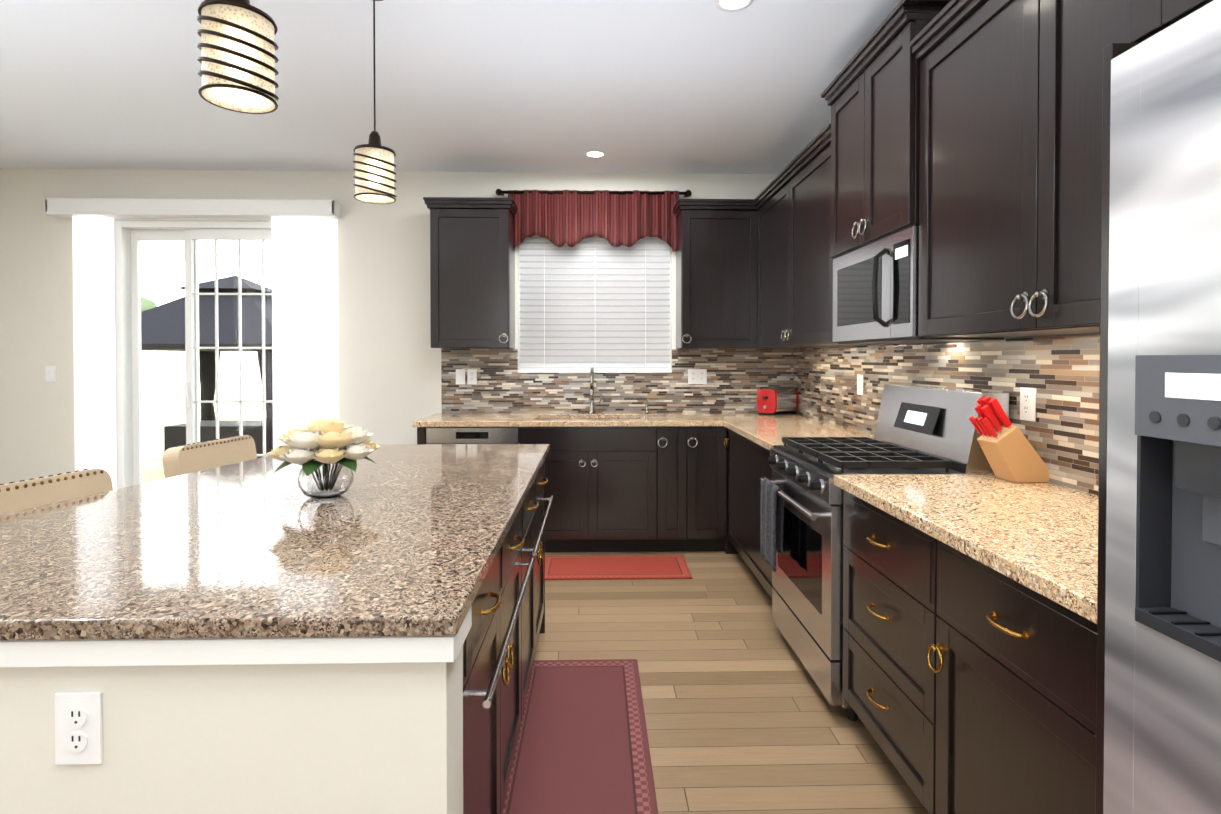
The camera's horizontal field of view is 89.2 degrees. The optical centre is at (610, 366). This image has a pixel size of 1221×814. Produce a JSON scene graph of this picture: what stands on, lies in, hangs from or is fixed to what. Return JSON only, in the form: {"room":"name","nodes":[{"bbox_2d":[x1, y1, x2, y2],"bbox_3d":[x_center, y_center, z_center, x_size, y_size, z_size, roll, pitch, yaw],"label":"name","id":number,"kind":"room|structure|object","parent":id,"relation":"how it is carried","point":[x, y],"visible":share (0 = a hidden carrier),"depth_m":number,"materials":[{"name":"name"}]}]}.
{"room":"kitchen","nodes":[
{"label":"kitchen","id":0,"kind":"room"},
{"bbox_2d":[0,169,777,483],"bbox_3d":[-1.893,-0.105,4.766,6.910,2.740,0.150,0,1,-1],"label":"wall","id":1,"kind":"structure","parent":0,"point":[389,375],"depth_m":4.68,"materials":[{"name":"beige paint"}]},
{"bbox_2d":[45,366,55,380],"bbox_3d":[-4.195,0.056,4.631,0.072,0.115,0.014,0,1,-1],"label":"light switch","id":2,"kind":"object","parent":1,"relation":"attached to","point":[50,373],"visible":1,"depth_m":4.63,"materials":[{"name":"white plastic"}]},
{"bbox_2d":[45,198,340,218],"bbox_3d":[-3.073,-1.167,4.583,2.074,0.117,0.128,0,1,-1],"label":"blind valance","id":3,"kind":"object","parent":1,"relation":"attached to","point":[172,208],"depth_m":4.52,"materials":[{"name":"white paint"}]},
{"bbox_2d":[114,218,272,488],"bbox_3d":[-2.961,0.055,4.734,1.633,2.420,0.168,0,1,-1],"label":"door frame","id":4,"kind":"structure","parent":1,"relation":"attached to","point":[130,234],"depth_m":4.72,"materials":[{"name":"white paint"}]},
{"bbox_2d":[72,216,338,489],"bbox_3d":[-2.994,0.067,4.602,1.890,2.340,0.079,0,1,-1],"label":"vertical blind slats","id":5,"kind":"object","parent":1,"relation":"hanging from","point":[305,362],"visible":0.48,"depth_m":4.58,"materials":[{"name":"white"}]},
{"bbox_2d":[423,197,517,348],"bbox_3d":[-1.001,-0.659,4.521,0.627,1.053,0.365,0,1,-1],"label":"upper cabinet","id":6,"kind":"object","parent":1,"relation":"attached to","point":[472,278],"visible":0.96,"depth_m":4.38,"materials":[{"name":"black wood"}]},
{"bbox_2d":[495,189,691,251],"bbox_3d":[-0.125,-1.097,4.666,1.475,0.466,0.108,0,1,-1],"label":"valance","id":7,"kind":"object","parent":1,"relation":"attached to","point":[561,218],"visible":0.96,"depth_m":4.64,"materials":[{"name":"red fabric"}]},
{"bbox_2d":[518,370,671,372],"bbox_3d":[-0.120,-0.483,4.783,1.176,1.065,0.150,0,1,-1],"label":"window sill","id":8,"kind":"structure","parent":1,"relation":"in","point":[595,371],"depth_m":4.71,"materials":[{"name":"white plastic"}]},
{"bbox_2d":[519,235,670,369],"bbox_3d":[-0.119,-0.493,4.763,1.172,1.043,0.040,0,1,-1],"label":"window blinds","id":9,"kind":"object","parent":1,"relation":"attached to","point":[594,302],"visible":0.94,"depth_m":4.76,"materials":[{"name":"white plastic"}]},
{"bbox_2d":[441,349,792,412],"bbox_3d":[0.050,0.110,4.735,2.670,0.487,0.010,0,1,-1],"label":"tile backsplash","id":10,"kind":"structure","parent":1,"relation":"attached to","point":[735,377],"depth_m":4.73,"materials":[{"name":"tile"}]},
{"bbox_2d":[456,369,464,383],"bbox_3d":[-1.140,0.081,4.694,0.070,0.115,0.014,0,1,-1],"label":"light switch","id":11,"kind":"object","parent":10,"relation":"attached to","point":[460,376],"visible":1,"depth_m":4.70,"materials":[{"name":"white plastic"}]},
{"bbox_2d":[467,369,476,383],"bbox_3d":[-1.052,0.080,4.699,0.070,0.115,0.008,0,1,-1],"label":"outlet","id":12,"kind":"object","parent":10,"relation":"attached to","point":[471,376],"visible":1,"depth_m":4.70,"materials":[{"name":"white plastic"}]},
{"bbox_2d":[688,369,706,383],"bbox_3d":[0.666,0.080,4.739,0.143,0.115,0.008,0,1,-1],"label":"outlet","id":13,"kind":"object","parent":10,"relation":"attached to","point":[697,376],"visible":1,"depth_m":4.74,"materials":[{"name":"white plastic"}]},
{"bbox_2d":[673,199,797,348],"bbox_3d":[0.942,-0.659,4.567,0.944,1.053,0.365,0,1,-1],"label":"upper cabinet","id":14,"kind":"object","parent":1,"relation":"attached to","point":[716,279],"visible":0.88,"depth_m":4.42,"materials":[{"name":"black wood"}]},
{"bbox_2d":[0,0,900,173],"bbox_3d":[-1.808,-1.479,1.149,6.910,0.100,7.350,0,1,-1],"label":"ceiling","id":15,"kind":"structure","parent":0,"point":[660,86],"depth_m":3.21,"materials":[{"name":"paint"}]},
{"bbox_2d":[197,0,278,113],"bbox_3d":[-0.827,-1.011,1.373,0.156,0.840,0.156,0,1,-1],"label":"pendant light","id":16,"kind":"object","parent":15,"relation":"hanging from","point":[237,46],"visible":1,"depth_m":1.32,"materials":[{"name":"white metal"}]},
{"bbox_2d":[353,0,395,203],"bbox_3d":[-0.901,-1.041,2.362,0.156,0.805,0.156,0,1,-1],"label":"pendant light","id":17,"kind":"object","parent":15,"relation":"hanging from","point":[373,169],"visible":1,"depth_m":2.31,"materials":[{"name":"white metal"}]},
{"bbox_2d":[584,150,605,157],"bbox_3d":[-0.106,-1.466,4.276,0.150,0.005,0.150,0,1,-1],"label":"recessed light","id":18,"kind":"object","parent":15,"relation":"in","point":[594,154],"visible":1,"depth_m":4.27,"materials":[{"name":"white plastic"}]},
{"bbox_2d":[715,0,752,11],"bbox_3d":[0.488,-1.442,2.440,0.150,0.005,0.150,0,1,-1],"label":"recessed light","id":19,"kind":"object","parent":15,"relation":"in","point":[730,5],"visible":1,"depth_m":2.47,"materials":[{"name":"white plastic"}]},
{"bbox_2d":[534,551,928,813],"bbox_3d":[-1.734,1.334,1.262,6.760,0.050,7.200,0,1,-1],"label":"floor","id":20,"kind":"structure","parent":0,"point":[743,715],"depth_m":2.42,"materials":[{"name":"brown wood"}]},
{"bbox_2d":[0,468,112,514],"bbox_3d":[-1.511,0.820,1.821,0.559,0.965,0.450,0,1,9],"label":"stool","id":21,"kind":"object","parent":20,"relation":"on","point":[29,493],"visible":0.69,"depth_m":1.88,"materials":[{"name":"beige fabric"}]},
{"bbox_2d":[162,435,256,478],"bbox_3d":[-1.533,0.808,2.718,0.559,0.965,0.450,0,1,7],"label":"stool","id":22,"kind":"object","parent":20,"relation":"on","point":[190,458],"visible":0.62,"depth_m":2.66,"materials":[{"name":"beige fabric"}]},
{"bbox_2d":[0,460,553,813],"bbox_3d":[-0.964,0.863,1.983,1.434,0.874,1.983,0,1,-1],"label":"kitchen island","id":23,"kind":"object","parent":20,"relation":"on","point":[379,725],"visible":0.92,"depth_m":1.01,"materials":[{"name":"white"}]},
{"bbox_2d":[55,692,102,764],"bbox_3d":[-0.863,0.588,1.003,0.072,0.115,0.008,0,1,-1],"label":"outlet","id":24,"kind":"object","parent":23,"relation":"attached to","point":[78,728],"visible":1,"depth_m":1.00,"materials":[{"name":"white plastic"}]},
{"bbox_2d":[0,444,549,640],"bbox_3d":[-1.016,0.407,1.982,1.489,0.033,2.010,0,1,-1],"label":"island countertop","id":25,"kind":"structure","parent":23,"relation":"on","point":[399,540],"depth_m":1.33,"materials":[{"name":"brown stone"}]},
{"bbox_2d":[266,418,379,498],"bbox_3d":[-0.855,0.274,1.859,0.304,0.233,0.304,0,1,-1],"label":"flower vase","id":26,"kind":"object","parent":25,"relation":"on","point":[326,454],"visible":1,"depth_m":1.79,"materials":[{"name":"clear glass"}]},
{"bbox_2d":[426,427,518,443],"bbox_3d":[-0.929,0.836,4.402,0.614,0.866,0.643,0,1,-1],"label":"dishwasher","id":27,"kind":"object","parent":20,"relation":"on","point":[472,435],"visible":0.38,"depth_m":4.12,"materials":[{"name":"grey metal"}]},
{"bbox_2d":[502,659,657,813],"bbox_3d":[-0.115,1.294,1.950,0.500,0.012,1.500,0,1,-1],"label":"area rug","id":28,"kind":"object","parent":20,"relation":"on","point":[582,746],"visible":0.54,"depth_m":2.10,"materials":[{"name":"red fabric"}]},
{"bbox_2d":[519,419,668,551],"bbox_3d":[-0.124,0.835,4.442,0.986,0.868,0.601,0,1,-1],"label":"base cabinet","id":29,"kind":"object","parent":20,"relation":"on","point":[638,489],"depth_m":4.15,"materials":[{"name":"black wood"}]},
{"bbox_2d":[412,412,807,426],"bbox_3d":[0.052,0.378,4.417,2.731,0.038,0.644,0,1,-1],"label":"countertop","id":30,"kind":"structure","parent":29,"relation":"on","point":[709,418],"depth_m":4.21,"materials":[{"name":"beige stone"}]},
{"bbox_2d":[589,368,601,413],"bbox_3d":[-0.112,0.182,4.583,0.103,0.348,0.214,0,1,-1],"label":"sink faucet","id":31,"kind":"object","parent":30,"relation":"on","point":[592,408],"visible":1,"depth_m":4.64,"materials":[{"name":"silver metal"}]},
{"bbox_2d":[645,399,648,413],"bbox_3d":[0.276,0.298,4.646,0.036,0.114,0.079,0,1,-1],"label":"soap dispenser","id":32,"kind":"object","parent":30,"relation":"on","point":[646,411],"visible":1,"depth_m":4.66,"materials":[{"name":"silver metal"}]},
{"bbox_2d":[757,388,797,415],"bbox_3d":[1.233,0.259,4.592,0.288,0.193,0.165,-1,1,-38],"label":"toaster","id":33,"kind":"object","parent":30,"relation":"on","point":[776,401],"visible":1,"depth_m":4.52,"materials":[{"name":"red metal"}]},
{"bbox_2d":[545,555,691,579],"bbox_3d":[0.026,1.269,3.914,0.925,0.012,0.420,0,1,-1],"label":"area rug","id":34,"kind":"object","parent":20,"relation":"on","point":[615,567],"visible":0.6,"depth_m":3.89,"materials":[{"name":"red fabric"}]},
{"bbox_2d":[669,426,696,550],"bbox_3d":[0.407,0.835,4.455,0.325,0.868,0.601,0,1,-1],"label":"base cabinet","id":35,"kind":"object","parent":20,"relation":"on","point":[682,439],"depth_m":4.16,"materials":[{"name":"black wood"}]},
{"bbox_2d":[697,426,728,553],"bbox_3d":[0.610,0.835,4.460,0.330,0.868,0.601,0,1,-1],"label":"base cabinet","id":36,"kind":"object","parent":20,"relation":"on","point":[712,457],"depth_m":4.17,"materials":[{"name":"black wood"}]},
{"bbox_2d":[729,541,738,553],"bbox_3d":[1.065,0.835,4.472,0.703,0.868,0.598,0,1,-1],"label":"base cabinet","id":37,"kind":"object","parent":20,"relation":"on","point":[732,550],"depth_m":4.19,"materials":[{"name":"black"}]},
{"bbox_2d":[724,429,773,597],"bbox_3d":[1.105,0.846,3.586,0.668,0.868,1.176,0,1,-1],"label":"base cabinet","id":38,"kind":"object","parent":20,"relation":"on","point":[749,468],"visible":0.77,"depth_m":3.65,"materials":[{"name":"black wood"}]},
{"bbox_2d":[720,417,873,450],"bbox_3d":[1.100,0.389,3.556,0.675,0.038,1.128,0,1,-1],"label":"countertop","id":39,"kind":"structure","parent":38,"relation":"on","point":[765,433],"depth_m":3.61,"materials":[{"name":"beige stone"}]},
{"bbox_2d":[760,384,1008,720],"bbox_3d":[1.072,0.692,2.611,0.720,1.200,0.754,0,1,-1],"label":"range","id":40,"kind":"object","parent":20,"relation":"on","point":[925,430],"visible":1,"depth_m":2.46,"materials":[{"name":"silver metal"}]},
{"bbox_2d":[760,477,783,571],"bbox_3d":[0.729,0.706,2.795,0.042,0.368,0.239,0,1,-1],"label":"towel","id":41,"kind":"object","parent":40,"relation":"hanging from","point":[771,505],"depth_m":2.77,"materials":[{"name":"grey fabric"}]},
{"bbox_2d":[843,490,1096,813],"bbox_3d":[1.148,0.871,1.633,0.676,0.868,1.194,0,1,-1],"label":"base cabinet","id":42,"kind":"object","parent":20,"relation":"on","point":[969,685],"visible":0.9,"depth_m":1.50,"materials":[{"name":"black wood"}]},
{"bbox_2d":[834,474,1097,623],"bbox_3d":[1.148,0.414,1.628,0.671,0.038,1.194,0,1,-1],"label":"countertop","id":43,"kind":"structure","parent":42,"relation":"on","point":[1041,538],"depth_m":1.59,"materials":[{"name":"beige stone"}]},
{"bbox_2d":[969,396,1048,482],"bbox_3d":[1.350,0.245,2.104,0.230,0.286,0.095,0,1,-5],"label":"knife block","id":44,"kind":"object","parent":43,"relation":"on","point":[1010,453],"visible":1,"depth_m":2.06,"materials":[{"name":"brown wood"}]},
{"bbox_2d":[1103,0,1220,813],"bbox_3d":[1.097,0.418,0.545,0.727,1.800,0.915,0,1,-1],"label":"refrigerator","id":45,"kind":"object","parent":20,"relation":"on","point":[1162,724],"visible":1,"depth_m":0.90,"materials":[{"name":"grey metal"}]},
{"bbox_2d":[798,334,1094,494],"bbox_3d":[1.571,-0.061,1.248,0.150,2.740,7.050,0,1,-1],"label":"wall","id":46,"kind":"structure","parent":0,"point":[1004,338],"depth_m":2.19,"materials":[{"name":"beige paint"}]},
{"bbox_2d":[755,180,781,347],"bbox_3d":[1.243,-0.632,4.032,0.369,1.010,0.781,0,1,-1],"label":"upper cabinet","id":47,"kind":"object","parent":46,"relation":"attached to","point":[769,309],"depth_m":4.12,"materials":[{"name":"black wood"}]},
{"bbox_2d":[782,132,878,347],"bbox_3d":[1.259,-0.623,3.372,0.369,1.010,0.781,0,1,-1],"label":"upper cabinet","id":48,"kind":"object","parent":46,"relation":"attached to","point":[795,272],"depth_m":3.38,"materials":[{"name":"black wood"}]},
{"bbox_2d":[821,0,950,258],"bbox_3d":[1.245,-0.912,2.594,0.435,0.798,0.820,0,1,-1],"label":"upper cabinet","id":49,"kind":"object","parent":46,"relation":"attached to","point":[871,93],"visible":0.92,"depth_m":2.47,"materials":[{"name":"black wood"}]},
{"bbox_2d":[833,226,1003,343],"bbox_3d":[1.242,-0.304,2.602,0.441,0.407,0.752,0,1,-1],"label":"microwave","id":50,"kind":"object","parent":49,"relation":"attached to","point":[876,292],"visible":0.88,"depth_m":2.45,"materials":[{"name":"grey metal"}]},
{"bbox_2d":[793,334,1099,495],"bbox_3d":[1.452,0.134,2.903,0.010,0.487,3.738,0,1,-1],"label":"tile backsplash","id":51,"kind":"structure","parent":46,"relation":"attached to","point":[1061,374],"depth_m":2.32,"materials":[{"name":"tile"}]},
{"bbox_2d":[857,374,862,394],"bbox_3d":[1.427,0.105,3.542,0.008,0.115,0.072,0,1,-1],"label":"outlet","id":52,"kind":"object","parent":51,"relation":"attached to","point":[859,384],"visible":1,"depth_m":3.53,"materials":[{"name":"white plastic"}]},
{"bbox_2d":[1020,387,1035,421],"bbox_3d":[1.460,0.133,2.168,0.008,0.115,0.072,0,1,-1],"label":"outlet","id":53,"kind":"object","parent":51,"relation":"attached to","point":[1027,404],"visible":1,"depth_m":2.16,"materials":[{"name":"white plastic"}]},
{"bbox_2d":[910,0,1129,337],"bbox_3d":[1.283,-0.622,1.619,0.405,1.053,1.196,0,1,-1],"label":"upper cabinet","id":54,"kind":"object","parent":46,"relation":"attached to","point":[1010,173],"visible":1,"depth_m":1.73,"materials":[{"name":"black wood"}]},
{"bbox_2d":[1095,0,1212,813],"bbox_3d":[1.161,0.092,0.538,0.700,2.453,0.968,0,1,-1],"label":"panel","id":55,"kind":"object","parent":46,"relation":"attached to","point":[1148,19],"visible":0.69,"depth_m":1.00,"materials":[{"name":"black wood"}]},
{"label":"outside","id":56,"kind":"structure","parent":0,"visible":0},
{"bbox_2d":[142,388,266,482],"bbox_3d":[-5.463,1.381,22.287,50.000,0.620,34.990,0,1,-1],"label":"ground","id":57,"kind":"structure","parent":56,"point":[158,420],"depth_m":16.09,"materials":[{"name":"white"}]},
{"bbox_2d":[141,296,156,311],"bbox_3d":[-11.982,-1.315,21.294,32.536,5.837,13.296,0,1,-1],"label":"tree","id":58,"kind":"object","parent":57,"relation":"on","point":[146,304],"depth_m":15.81,"materials":[{"name":"green plant"}]},
{"bbox_2d":[142,358,261,411],"bbox_3d":[-6.472,0.648,21.768,47.960,1.900,0.040,0,1,-1],"label":"fence","id":59,"kind":"object","parent":57,"relation":"on","point":[157,370],"depth_m":21.55,"materials":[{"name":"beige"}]},
{"bbox_2d":[141,275,272,457],"bbox_3d":[-6.490,0.083,10.737,3.360,3.310,3.360,0,1,-1],"label":"gazebo","id":60,"kind":"object","parent":57,"relation":"on","point":[176,341],"depth_m":9.83,"materials":[{"name":"black"}]},
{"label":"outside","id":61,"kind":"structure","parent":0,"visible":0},
{"bbox_2d":[141,240,271,387],"bbox_3d":[-10.996,-18.243,44.458,100.000,42.000,0.100,0,1,-1],"label":"sky","id":62,"kind":"structure","parent":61,"point":[172,264],"depth_m":44.11,"materials":[{"name":"white"}]}
]}

